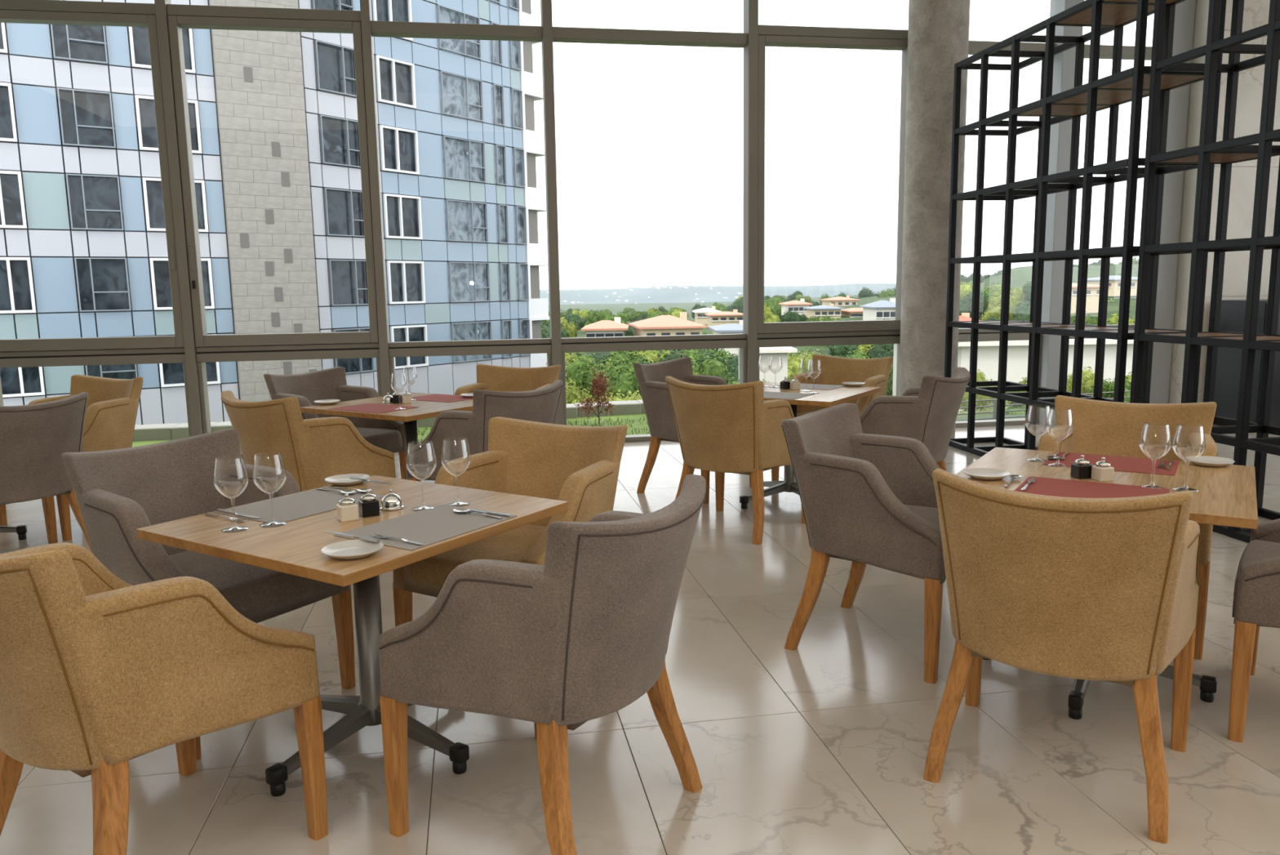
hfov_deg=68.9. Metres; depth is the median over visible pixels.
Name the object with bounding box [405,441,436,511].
wine glass
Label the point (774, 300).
tree
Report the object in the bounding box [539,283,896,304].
ridge
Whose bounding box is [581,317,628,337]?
house
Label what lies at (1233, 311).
wall panel
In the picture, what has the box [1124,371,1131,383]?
shrub
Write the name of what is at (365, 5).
window frame
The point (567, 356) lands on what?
tree
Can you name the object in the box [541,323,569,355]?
tree
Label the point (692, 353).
tree
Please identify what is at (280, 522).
wine glass
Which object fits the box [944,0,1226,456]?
shelving unit
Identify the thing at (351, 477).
knife
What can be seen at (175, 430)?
kerb
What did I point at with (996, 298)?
tree
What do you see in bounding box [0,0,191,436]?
window
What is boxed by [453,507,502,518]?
spoon
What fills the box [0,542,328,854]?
armchair
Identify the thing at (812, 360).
wine glass
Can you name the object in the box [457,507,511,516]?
knife
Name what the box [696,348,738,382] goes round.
tree
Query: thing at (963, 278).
tree
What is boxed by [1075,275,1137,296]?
house
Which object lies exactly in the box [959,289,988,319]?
tree
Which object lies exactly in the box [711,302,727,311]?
tree
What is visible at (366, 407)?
placemat
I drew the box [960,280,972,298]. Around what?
tree
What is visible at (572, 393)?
tree
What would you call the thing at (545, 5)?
window frame
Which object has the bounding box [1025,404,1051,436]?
bowl
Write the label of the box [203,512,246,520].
fork
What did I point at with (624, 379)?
tree
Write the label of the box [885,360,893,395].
tree
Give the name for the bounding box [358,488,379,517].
pot
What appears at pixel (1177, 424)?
bowl
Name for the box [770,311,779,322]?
tree
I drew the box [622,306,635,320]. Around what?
tree
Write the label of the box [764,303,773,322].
tree
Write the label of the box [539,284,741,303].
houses
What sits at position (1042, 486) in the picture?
placemat
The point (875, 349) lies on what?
tree
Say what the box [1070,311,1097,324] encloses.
tree
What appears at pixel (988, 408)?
shrub
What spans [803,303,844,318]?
house
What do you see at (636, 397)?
tree
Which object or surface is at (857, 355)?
tree
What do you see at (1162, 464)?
fork
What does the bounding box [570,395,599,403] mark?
tree
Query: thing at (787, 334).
window
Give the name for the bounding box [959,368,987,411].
shrub
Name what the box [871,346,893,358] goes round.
tree
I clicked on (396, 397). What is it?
pot
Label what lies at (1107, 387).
shrub
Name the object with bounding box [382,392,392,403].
dome
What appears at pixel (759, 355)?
wine glass
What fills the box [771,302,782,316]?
tree
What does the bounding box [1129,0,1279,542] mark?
shelving unit
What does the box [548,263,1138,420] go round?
hillside
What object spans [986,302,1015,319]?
tree
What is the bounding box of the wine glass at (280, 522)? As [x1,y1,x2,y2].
[252,452,286,527]
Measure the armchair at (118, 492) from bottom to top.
0.912 m
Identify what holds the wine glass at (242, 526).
on the dining table at (294, 547)
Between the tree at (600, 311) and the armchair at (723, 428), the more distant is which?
the tree at (600, 311)
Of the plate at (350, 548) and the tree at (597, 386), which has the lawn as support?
the tree at (597, 386)
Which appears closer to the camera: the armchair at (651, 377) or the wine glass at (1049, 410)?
the wine glass at (1049, 410)
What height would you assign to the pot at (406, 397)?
0.080 m
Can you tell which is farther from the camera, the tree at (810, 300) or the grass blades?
the tree at (810, 300)
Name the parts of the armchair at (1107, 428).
armrest, backrest, armrest, leg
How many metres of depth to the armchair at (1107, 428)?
4.03 m
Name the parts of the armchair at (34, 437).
seat, backrest, leg, leg, armrest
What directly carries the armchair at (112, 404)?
on the floor
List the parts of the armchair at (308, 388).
armrest, backrest, armrest, seat, leg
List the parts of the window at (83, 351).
handle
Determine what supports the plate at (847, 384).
on the dining table at (840, 395)
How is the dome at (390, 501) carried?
on the dining table at (294, 547)
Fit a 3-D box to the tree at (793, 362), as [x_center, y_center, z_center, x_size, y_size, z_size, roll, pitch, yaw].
[8.243,-2.528,50.006,2.583,3.144,2.502,-3,9,-14]
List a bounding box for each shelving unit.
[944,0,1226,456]
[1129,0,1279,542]
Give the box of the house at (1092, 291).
[1070,283,1110,313]
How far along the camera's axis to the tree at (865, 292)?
232.40 m
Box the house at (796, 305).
[778,298,812,315]
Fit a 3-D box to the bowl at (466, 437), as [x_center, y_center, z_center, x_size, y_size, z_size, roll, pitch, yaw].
[-0.584,0.096,2.965,0.093,0.120,0.093,-8,11,-40]
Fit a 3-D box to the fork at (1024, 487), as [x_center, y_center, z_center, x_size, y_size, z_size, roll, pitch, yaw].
[1.298,0.188,3.124,0.023,0.008,0.197,5,10,32]
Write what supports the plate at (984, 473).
on the dining table at (1226, 495)
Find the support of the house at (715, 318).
on the hillside
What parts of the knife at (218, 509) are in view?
handle, blade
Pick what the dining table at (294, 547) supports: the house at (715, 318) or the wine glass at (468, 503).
the wine glass at (468, 503)
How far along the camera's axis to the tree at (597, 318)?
89.42 m
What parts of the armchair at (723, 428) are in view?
armrest, leg, backrest, leg, seat, leg, armrest, leg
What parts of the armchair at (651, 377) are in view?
leg, armrest, backrest, seat, leg, armrest, leg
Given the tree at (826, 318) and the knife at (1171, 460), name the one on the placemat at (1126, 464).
the knife at (1171, 460)
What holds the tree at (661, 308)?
on the hillside
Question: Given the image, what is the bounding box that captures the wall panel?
[1213,299,1279,426]
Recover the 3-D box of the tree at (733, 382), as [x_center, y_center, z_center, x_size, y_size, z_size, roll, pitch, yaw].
[4.041,-0.569,34.649,2.396,2.669,1.996,-9,11,-42]
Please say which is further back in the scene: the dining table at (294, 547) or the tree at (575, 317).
the tree at (575, 317)
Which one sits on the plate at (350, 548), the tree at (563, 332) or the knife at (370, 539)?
the knife at (370, 539)
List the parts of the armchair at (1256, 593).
leg, leg, seat, armrest, armrest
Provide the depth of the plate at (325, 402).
5.76 m
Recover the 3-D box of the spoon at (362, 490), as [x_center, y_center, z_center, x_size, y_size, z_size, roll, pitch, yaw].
[-0.990,0.212,3.209,0.189,0.007,0.042,5,10,32]
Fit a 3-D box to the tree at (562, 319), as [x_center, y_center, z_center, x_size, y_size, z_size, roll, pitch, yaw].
[-8.594,-10.537,98.537,2.531,3.206,2.497,2,9,19]
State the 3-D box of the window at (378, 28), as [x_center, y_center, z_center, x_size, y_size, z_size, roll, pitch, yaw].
[-1.546,-2.279,8.187,1.445,5.020,0.140,-2,9,-10]
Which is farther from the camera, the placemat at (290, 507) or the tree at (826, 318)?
the tree at (826, 318)
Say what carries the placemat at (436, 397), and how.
on the dining table at (426, 409)
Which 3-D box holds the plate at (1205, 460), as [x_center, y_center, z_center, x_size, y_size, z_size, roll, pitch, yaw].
[2.100,0.127,3.443,0.156,0.019,0.156,0,8,3]
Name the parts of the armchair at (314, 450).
backrest, armrest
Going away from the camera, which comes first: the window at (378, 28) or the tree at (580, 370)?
the window at (378, 28)
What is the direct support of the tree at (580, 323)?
on the hillside
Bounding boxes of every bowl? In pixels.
[213,456,248,498]
[252,452,286,493]
[405,441,436,479]
[441,437,471,475]
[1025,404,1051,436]
[1045,409,1073,440]
[1138,422,1171,459]
[1172,423,1205,462]
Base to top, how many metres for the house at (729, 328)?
3.799 m
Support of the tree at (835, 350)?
on the hillside
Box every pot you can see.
[336,493,358,521]
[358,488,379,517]
[392,390,401,403]
[401,390,411,403]
[780,376,790,389]
[790,377,799,389]
[1070,454,1092,479]
[1091,457,1114,481]
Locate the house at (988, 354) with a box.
[892,337,1133,411]
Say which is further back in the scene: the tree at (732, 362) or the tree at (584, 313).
the tree at (584, 313)
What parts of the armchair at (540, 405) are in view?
leg, armrest, backrest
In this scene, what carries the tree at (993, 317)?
on the hillside
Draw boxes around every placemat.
[213,486,384,524]
[329,403,418,413]
[333,504,516,550]
[411,393,472,402]
[763,391,813,399]
[771,383,846,390]
[1014,475,1169,497]
[1042,451,1179,475]
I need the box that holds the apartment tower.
[0,0,549,424]
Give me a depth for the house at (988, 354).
30.03 m
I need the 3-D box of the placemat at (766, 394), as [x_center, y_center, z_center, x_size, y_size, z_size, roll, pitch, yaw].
[0.833,-0.204,5.864,0.430,0.002,0.310,5,10,33]
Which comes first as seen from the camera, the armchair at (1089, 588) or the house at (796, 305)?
the armchair at (1089, 588)
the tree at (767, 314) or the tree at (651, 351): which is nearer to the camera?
the tree at (651, 351)
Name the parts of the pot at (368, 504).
lid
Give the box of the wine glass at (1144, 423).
[1138,422,1171,488]
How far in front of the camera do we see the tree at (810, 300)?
163.07 m
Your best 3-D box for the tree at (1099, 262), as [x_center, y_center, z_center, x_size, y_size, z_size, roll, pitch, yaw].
[103.421,-33.388,207.817,7.364,8.878,6.528,-4,9,-22]
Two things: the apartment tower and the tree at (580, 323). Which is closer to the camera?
the apartment tower
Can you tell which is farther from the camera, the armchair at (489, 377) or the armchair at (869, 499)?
the armchair at (489, 377)
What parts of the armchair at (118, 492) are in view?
armrest, backrest, leg, seat, armrest, leg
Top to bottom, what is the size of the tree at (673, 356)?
3.762 m
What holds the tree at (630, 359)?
on the hillside
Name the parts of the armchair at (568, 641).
leg, armrest, leg, leg, seat, armrest, backrest, leg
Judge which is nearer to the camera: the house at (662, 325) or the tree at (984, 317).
the house at (662, 325)
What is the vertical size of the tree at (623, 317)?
3.102 m
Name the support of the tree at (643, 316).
on the hillside
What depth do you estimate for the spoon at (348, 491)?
3.17 m
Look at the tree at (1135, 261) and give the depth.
210.57 m
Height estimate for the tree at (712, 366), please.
2.976 m
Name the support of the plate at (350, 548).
on the dining table at (294, 547)
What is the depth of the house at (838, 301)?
168.62 m
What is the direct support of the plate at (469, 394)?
on the placemat at (436, 397)
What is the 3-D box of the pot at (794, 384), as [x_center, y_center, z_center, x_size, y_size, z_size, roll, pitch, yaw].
[1.026,-0.293,6.175,0.052,0.080,0.052,-4,9,-20]
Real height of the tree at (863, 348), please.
3.119 m
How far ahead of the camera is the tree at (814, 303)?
196.80 m
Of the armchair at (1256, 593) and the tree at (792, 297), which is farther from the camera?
the tree at (792, 297)
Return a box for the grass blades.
[417,416,648,443]
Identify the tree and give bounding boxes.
[540,320,562,334]
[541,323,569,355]
[545,359,571,385]
[546,314,568,324]
[560,309,566,319]
[560,311,581,324]
[560,320,578,337]
[564,307,582,318]
[564,351,595,363]
[565,352,632,401]
[565,377,593,404]
[568,308,588,322]
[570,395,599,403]
[571,316,587,329]
[576,355,615,423]
[584,308,608,332]
[586,310,607,324]
[589,352,608,364]
[591,312,611,323]
[591,390,641,401]
[602,360,650,398]
[604,311,628,331]
[604,351,649,368]
[613,349,671,354]
[620,390,642,399]
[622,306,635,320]
[624,323,633,336]
[628,350,672,363]
[629,311,650,323]
[630,312,648,326]
[633,349,692,368]
[647,307,662,314]
[647,310,673,318]
[654,306,666,311]
[657,349,699,365]
[669,306,683,317]
[671,306,688,319]
[680,348,732,363]
[680,352,730,383]
[690,303,706,319]
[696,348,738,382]
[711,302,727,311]
[726,300,742,313]
[727,377,768,384]
[733,296,742,303]
[764,295,781,305]
[764,301,776,315]
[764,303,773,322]
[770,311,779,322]
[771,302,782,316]
[773,294,784,302]
[777,309,808,322]
[786,289,799,301]
[787,351,815,379]
[794,296,808,302]
[795,293,812,303]
[796,347,839,359]
[806,314,833,321]
[809,299,820,306]
[818,293,841,304]
[826,344,858,357]
[837,291,858,298]
[844,348,871,358]
[856,344,874,357]
[857,287,879,297]
[865,343,893,358]
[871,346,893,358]
[877,288,896,297]
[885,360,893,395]
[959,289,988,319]
[960,270,985,284]
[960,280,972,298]
[960,280,973,286]
[980,307,992,320]
[982,268,1002,278]
[982,281,1001,291]
[982,286,1001,306]
[984,315,999,320]
[986,288,1020,311]
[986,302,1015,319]
[1009,286,1024,303]
[1012,300,1031,321]
[1022,280,1031,303]
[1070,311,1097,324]
[1089,257,1115,265]
[1106,312,1134,324]
[1116,256,1138,264]
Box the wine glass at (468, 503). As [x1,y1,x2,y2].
[441,437,471,506]
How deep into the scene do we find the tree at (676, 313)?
94.38 m
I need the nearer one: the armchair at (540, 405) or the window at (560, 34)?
the armchair at (540, 405)
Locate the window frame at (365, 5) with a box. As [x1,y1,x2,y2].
[360,0,391,395]
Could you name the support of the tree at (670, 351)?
on the hillside
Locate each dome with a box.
[379,488,404,510]
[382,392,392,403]
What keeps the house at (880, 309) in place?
on the hillside
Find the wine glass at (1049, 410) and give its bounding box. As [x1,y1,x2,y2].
[1045,409,1073,466]
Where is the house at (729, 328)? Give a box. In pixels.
[708,320,742,355]
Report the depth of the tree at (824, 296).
217.31 m
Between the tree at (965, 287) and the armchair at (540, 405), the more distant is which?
the tree at (965, 287)
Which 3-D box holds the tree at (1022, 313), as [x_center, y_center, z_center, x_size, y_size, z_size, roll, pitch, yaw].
[32.931,-8.768,78.049,3.794,4.297,3.132,1,9,14]
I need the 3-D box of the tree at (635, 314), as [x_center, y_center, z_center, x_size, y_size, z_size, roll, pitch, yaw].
[0.346,-10.243,98.589,3.135,4.059,3.750,-2,8,-5]
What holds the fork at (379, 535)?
on the placemat at (428, 526)
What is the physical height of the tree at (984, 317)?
4.312 m
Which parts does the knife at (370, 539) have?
blade, handle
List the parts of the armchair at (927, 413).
armrest, armrest, leg, backrest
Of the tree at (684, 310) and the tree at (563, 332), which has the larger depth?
the tree at (684, 310)
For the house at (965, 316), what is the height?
3.975 m
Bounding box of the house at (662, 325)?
[628,311,707,336]
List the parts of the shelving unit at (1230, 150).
post, post, rail, rail, rail, rail, post, rail, rail, rail, rail, rail, rail, post, rail, post, rail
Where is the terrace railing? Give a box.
[955,390,1130,421]
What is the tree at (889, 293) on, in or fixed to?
on the hillside
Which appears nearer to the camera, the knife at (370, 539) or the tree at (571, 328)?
the knife at (370, 539)
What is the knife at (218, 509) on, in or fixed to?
on the placemat at (290, 507)
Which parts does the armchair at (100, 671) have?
leg, backrest, armrest, leg, seat, leg, armrest, leg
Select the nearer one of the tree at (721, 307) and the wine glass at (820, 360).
the wine glass at (820, 360)
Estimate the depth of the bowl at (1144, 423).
3.06 m
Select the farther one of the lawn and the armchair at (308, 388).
the lawn
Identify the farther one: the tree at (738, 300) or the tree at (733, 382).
the tree at (738, 300)
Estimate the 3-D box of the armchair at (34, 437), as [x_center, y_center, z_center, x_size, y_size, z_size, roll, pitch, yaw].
[-3.345,0.283,4.966,0.734,0.912,0.664,5,10,34]
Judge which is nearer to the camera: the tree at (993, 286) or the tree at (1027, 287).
the tree at (1027, 287)
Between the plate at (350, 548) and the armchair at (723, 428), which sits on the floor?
the armchair at (723, 428)
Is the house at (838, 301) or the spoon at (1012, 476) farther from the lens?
the house at (838, 301)
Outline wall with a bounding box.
[1168,0,1279,403]
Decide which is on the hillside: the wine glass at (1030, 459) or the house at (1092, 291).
the house at (1092, 291)
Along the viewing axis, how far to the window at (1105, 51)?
9.30 m
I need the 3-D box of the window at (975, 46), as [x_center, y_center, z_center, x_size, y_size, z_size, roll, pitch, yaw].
[3.426,-2.476,9.006,1.554,5.020,0.240,-2,9,-10]
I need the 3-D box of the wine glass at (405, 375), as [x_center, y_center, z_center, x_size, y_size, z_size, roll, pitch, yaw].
[-1.400,-0.212,5.431,0.093,0.212,0.093,-8,11,-39]
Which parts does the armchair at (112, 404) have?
leg, armrest, leg, backrest, armrest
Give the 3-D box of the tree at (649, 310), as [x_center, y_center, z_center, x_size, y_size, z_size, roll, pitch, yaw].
[1.708,-13.094,114.724,2.667,3.262,2.667,3,9,26]
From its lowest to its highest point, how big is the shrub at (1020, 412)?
1.271 m
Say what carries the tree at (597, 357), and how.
on the hillside
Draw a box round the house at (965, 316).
[959,312,980,328]
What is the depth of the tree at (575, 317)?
114.79 m
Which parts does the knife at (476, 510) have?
blade, handle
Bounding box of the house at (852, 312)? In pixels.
[840,307,862,317]
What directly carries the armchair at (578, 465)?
on the floor
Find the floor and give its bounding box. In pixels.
[0,423,1279,854]
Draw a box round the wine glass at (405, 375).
[391,374,407,408]
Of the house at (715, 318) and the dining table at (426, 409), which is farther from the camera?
the house at (715, 318)
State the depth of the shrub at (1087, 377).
23.11 m
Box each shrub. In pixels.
[957,400,1008,415]
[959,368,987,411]
[975,378,1010,409]
[1004,404,1026,414]
[1005,391,1021,408]
[1015,377,1026,407]
[1066,366,1104,395]
[1066,381,1083,393]
[1089,376,1131,401]
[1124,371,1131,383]
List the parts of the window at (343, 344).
handle, handle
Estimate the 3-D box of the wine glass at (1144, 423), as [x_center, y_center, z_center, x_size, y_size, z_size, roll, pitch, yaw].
[1.688,0.092,3.065,0.093,0.212,0.093,2,9,20]
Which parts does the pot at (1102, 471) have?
lid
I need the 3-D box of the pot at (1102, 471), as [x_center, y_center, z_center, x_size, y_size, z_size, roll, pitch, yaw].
[1.587,0.141,3.201,0.052,0.080,0.052,-2,9,-10]
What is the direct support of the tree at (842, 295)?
on the hillside
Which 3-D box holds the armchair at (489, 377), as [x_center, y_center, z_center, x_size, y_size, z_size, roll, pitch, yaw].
[-0.906,0.051,6.280,0.664,0.912,0.734,2,9,18]
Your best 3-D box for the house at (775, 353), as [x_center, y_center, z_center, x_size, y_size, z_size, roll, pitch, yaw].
[5.562,-1.386,42.773,2.280,4.738,5.700,-1,8,0]
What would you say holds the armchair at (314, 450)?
on the floor
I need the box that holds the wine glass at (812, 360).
[799,360,813,391]
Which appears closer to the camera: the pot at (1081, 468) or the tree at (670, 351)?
the pot at (1081, 468)
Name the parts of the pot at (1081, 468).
lid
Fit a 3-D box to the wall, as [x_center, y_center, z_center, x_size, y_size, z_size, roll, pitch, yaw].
[5.812,-2.573,9.411,0.830,5.020,0.685,-2,9,-10]
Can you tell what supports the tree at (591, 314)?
on the hillside
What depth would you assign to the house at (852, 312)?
119.86 m
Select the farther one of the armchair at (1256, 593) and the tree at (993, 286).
the tree at (993, 286)
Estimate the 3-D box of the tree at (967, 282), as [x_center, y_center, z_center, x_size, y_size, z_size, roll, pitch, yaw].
[53.105,-21.779,153.049,4.143,4.688,3.299,-6,10,-32]
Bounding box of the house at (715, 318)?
[704,309,742,326]
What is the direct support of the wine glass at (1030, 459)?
on the dining table at (1226, 495)
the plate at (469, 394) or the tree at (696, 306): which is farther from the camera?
the tree at (696, 306)
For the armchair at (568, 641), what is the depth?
2.22 m
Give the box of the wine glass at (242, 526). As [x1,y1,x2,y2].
[213,456,248,532]
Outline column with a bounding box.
[898,0,970,436]
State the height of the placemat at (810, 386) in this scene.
0.002 m
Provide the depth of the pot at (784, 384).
6.20 m
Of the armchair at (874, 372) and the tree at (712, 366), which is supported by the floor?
the armchair at (874, 372)
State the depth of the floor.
2.85 m
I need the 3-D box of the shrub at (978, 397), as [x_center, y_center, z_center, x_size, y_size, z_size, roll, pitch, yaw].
[7.506,-0.558,20.116,0.763,0.958,0.787,-6,10,-32]
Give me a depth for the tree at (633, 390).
23.89 m
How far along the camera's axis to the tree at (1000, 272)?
197.16 m
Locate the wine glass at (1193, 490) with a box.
[1172,423,1205,492]
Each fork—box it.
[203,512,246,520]
[368,531,423,544]
[1020,476,1036,490]
[1057,451,1069,459]
[1157,458,1166,466]
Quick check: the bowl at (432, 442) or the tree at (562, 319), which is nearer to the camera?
the bowl at (432, 442)
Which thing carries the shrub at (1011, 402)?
on the hillside
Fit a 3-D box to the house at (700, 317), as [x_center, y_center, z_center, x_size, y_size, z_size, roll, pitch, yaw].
[9.068,-14.485,127.273,3.545,4.059,6.700,-1,8,0]
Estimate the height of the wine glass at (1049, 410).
0.212 m
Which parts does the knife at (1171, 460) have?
blade, handle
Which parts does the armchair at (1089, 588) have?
armrest, leg, leg, seat, backrest, leg, armrest, leg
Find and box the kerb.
[133,399,645,440]
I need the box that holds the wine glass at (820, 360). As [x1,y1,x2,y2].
[806,360,821,393]
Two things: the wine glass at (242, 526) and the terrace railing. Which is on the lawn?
the terrace railing
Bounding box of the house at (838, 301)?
[819,295,859,306]
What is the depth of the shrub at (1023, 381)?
21.27 m
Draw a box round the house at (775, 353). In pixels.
[735,346,797,382]
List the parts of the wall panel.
door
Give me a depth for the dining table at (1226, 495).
3.17 m
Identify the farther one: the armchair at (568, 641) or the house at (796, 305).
the house at (796, 305)
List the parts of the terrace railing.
post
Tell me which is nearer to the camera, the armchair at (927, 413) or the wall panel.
the armchair at (927, 413)
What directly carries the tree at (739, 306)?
on the hillside
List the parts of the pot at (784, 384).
lid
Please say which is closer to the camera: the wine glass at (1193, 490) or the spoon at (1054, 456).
the wine glass at (1193, 490)
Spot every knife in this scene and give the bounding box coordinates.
[216,508,261,518]
[324,530,379,542]
[349,476,393,484]
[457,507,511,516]
[1165,458,1173,470]
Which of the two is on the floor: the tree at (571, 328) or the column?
the column
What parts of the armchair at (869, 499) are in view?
leg, backrest, leg, armrest, seat, armrest, leg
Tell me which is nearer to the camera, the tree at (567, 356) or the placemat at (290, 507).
the placemat at (290, 507)
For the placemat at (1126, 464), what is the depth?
3.49 m
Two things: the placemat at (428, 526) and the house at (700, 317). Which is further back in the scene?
the house at (700, 317)
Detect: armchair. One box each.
[0,374,143,540]
[0,391,93,553]
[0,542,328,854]
[62,428,355,759]
[221,390,395,491]
[263,366,406,479]
[378,474,706,854]
[392,416,627,626]
[408,379,563,481]
[453,363,560,411]
[633,356,751,503]
[665,375,805,544]
[771,353,893,480]
[781,402,946,683]
[859,367,970,471]
[923,467,1199,843]
[1037,395,1217,659]
[1227,518,1279,742]
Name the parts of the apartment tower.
panel, frame, panel, panel, frame, panel, panel, frame, panel, frame, frame, panel, panel, panel, panel, panel, panel, panel, panel, panel, panel, panel, panel, panel, panel, frame, panel, panel, frame, panel, panel, frame, panel, frame, panel, frame, panel, panel, panel, panel, panel, panel, panel, panel, panel, panel, panel, panel, panel, panel, panel, panel, panel, frame, panel, frame, panel, frame, panel, frame, frame, panel, panel, panel, panel, panel, panel, panel, panel, panel, panel, panel, panel, panel, panel, panel, panel, panel, panel, panel, panel, panel, panel, panel, panel, panel, panel, panel, panel, panel, frame, panel, frame, panel, frame, frame, panel, panel, frame, panel, panel, frame, panel, panel, panel, panel, panel, panel, panel, panel, panel, panel, panel, panel, panel, panel, frame, panel, frame, panel, frame, panel, panel, frame, panel, frame, panel, frame, panel, panel, panel, panel, panel, panel, panel, panel, panel, panel, panel, panel, panel, panel, panel, panel, panel, panel, panel, panel, frame, panel, frame, panel, panel, frame, frame, frame, panel, frame, panel, panel, panel, panel, panel, panel, panel, panel, panel, panel, panel, panel, panel, panel, panel, panel, panel, panel, frame, panel, frame, panel, panel, panel, frame, frame, panel, panel, panel, frame, panel, panel, frame, panel, panel, panel, frame, panel, panel, panel, panel, panel, panel, panel, panel, frame, panel, panel, panel, frame, panel, frame, panel, panel, frame, frame, panel, frame, panel, panel, frame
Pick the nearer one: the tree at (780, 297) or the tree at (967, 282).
the tree at (967, 282)
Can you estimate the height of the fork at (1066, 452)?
0.008 m
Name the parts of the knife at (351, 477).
handle, blade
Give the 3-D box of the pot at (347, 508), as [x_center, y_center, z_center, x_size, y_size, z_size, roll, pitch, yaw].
[-0.879,0.237,2.803,0.052,0.080,0.052,-6,10,-32]
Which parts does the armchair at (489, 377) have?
armrest, backrest, armrest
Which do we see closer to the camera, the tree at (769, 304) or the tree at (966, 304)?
the tree at (966, 304)
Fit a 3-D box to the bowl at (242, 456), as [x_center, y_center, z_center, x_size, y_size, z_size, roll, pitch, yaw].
[-1.178,0.146,2.688,0.093,0.120,0.093,-2,9,-10]
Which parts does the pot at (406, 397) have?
lid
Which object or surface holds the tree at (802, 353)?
on the hillside
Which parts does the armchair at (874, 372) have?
leg, armrest, seat, backrest, armrest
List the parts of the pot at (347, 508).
lid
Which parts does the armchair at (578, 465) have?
leg, armrest, seat, backrest, armrest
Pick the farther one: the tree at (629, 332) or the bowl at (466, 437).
the tree at (629, 332)
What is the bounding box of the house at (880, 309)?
[859,297,895,319]
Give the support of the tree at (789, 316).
on the hillside
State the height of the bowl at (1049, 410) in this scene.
0.120 m
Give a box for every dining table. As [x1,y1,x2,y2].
[0,524,27,539]
[136,475,568,795]
[300,391,472,479]
[739,382,880,508]
[955,447,1257,719]
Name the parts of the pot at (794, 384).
lid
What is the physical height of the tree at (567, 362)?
3.135 m
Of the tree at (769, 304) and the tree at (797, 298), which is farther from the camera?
the tree at (797, 298)
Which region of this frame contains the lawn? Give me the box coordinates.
[132,413,649,447]
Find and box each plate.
[313,399,340,404]
[320,538,383,559]
[324,473,370,485]
[460,392,473,397]
[841,382,865,386]
[963,467,1010,479]
[1185,455,1235,466]
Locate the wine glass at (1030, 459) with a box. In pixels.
[1025,404,1051,462]
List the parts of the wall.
panel, panel, panel, panel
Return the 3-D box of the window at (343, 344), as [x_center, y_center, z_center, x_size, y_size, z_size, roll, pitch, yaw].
[-3.107,-2.212,7.897,1.598,5.020,0.172,-2,9,-10]
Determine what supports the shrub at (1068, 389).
on the hillside
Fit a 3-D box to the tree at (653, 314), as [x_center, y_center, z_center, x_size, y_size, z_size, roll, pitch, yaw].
[1.917,-8.936,83.300,2.841,3.075,2.375,-8,11,-38]
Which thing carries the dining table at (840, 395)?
on the floor
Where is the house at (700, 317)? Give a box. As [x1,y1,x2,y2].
[692,306,721,324]
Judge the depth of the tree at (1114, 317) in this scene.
86.67 m
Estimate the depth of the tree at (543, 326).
82.10 m
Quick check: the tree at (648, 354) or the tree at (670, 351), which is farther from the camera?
the tree at (670, 351)
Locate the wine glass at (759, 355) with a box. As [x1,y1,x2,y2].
[757,355,771,386]
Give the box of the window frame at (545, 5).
[540,0,563,424]
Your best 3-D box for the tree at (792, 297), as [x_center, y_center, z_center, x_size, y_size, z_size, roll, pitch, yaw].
[33.416,-27.334,203.279,2.876,5.200,2.549,0,9,9]
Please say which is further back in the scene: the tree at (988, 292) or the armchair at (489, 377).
the tree at (988, 292)
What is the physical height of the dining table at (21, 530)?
0.742 m
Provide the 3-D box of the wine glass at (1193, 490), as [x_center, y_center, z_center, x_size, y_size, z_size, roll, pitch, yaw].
[1.773,0.098,3.023,0.093,0.212,0.093,-4,9,-20]
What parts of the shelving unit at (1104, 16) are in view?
post, rail, post, post, rail, post, rail, rail, rail, post, rail, rail, post, rail, rail, post, post, rail, rail, rail, rail, post, rail, post, post, post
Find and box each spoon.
[316,487,355,493]
[333,486,372,492]
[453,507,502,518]
[1004,474,1022,486]
[1046,451,1060,458]
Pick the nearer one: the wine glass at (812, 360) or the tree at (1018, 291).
the wine glass at (812, 360)
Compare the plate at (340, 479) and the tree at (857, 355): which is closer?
the plate at (340, 479)
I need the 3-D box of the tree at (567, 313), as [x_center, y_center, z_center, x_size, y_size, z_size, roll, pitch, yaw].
[-9.472,-14.794,130.760,3.077,3.864,3.447,0,9,7]
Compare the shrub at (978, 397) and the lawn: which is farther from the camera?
the shrub at (978, 397)
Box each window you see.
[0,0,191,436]
[154,0,382,458]
[370,20,551,452]
[552,26,747,442]
[742,0,907,395]
[955,0,1084,427]
[1069,0,1195,403]
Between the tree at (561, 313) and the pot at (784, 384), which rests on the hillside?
the tree at (561, 313)

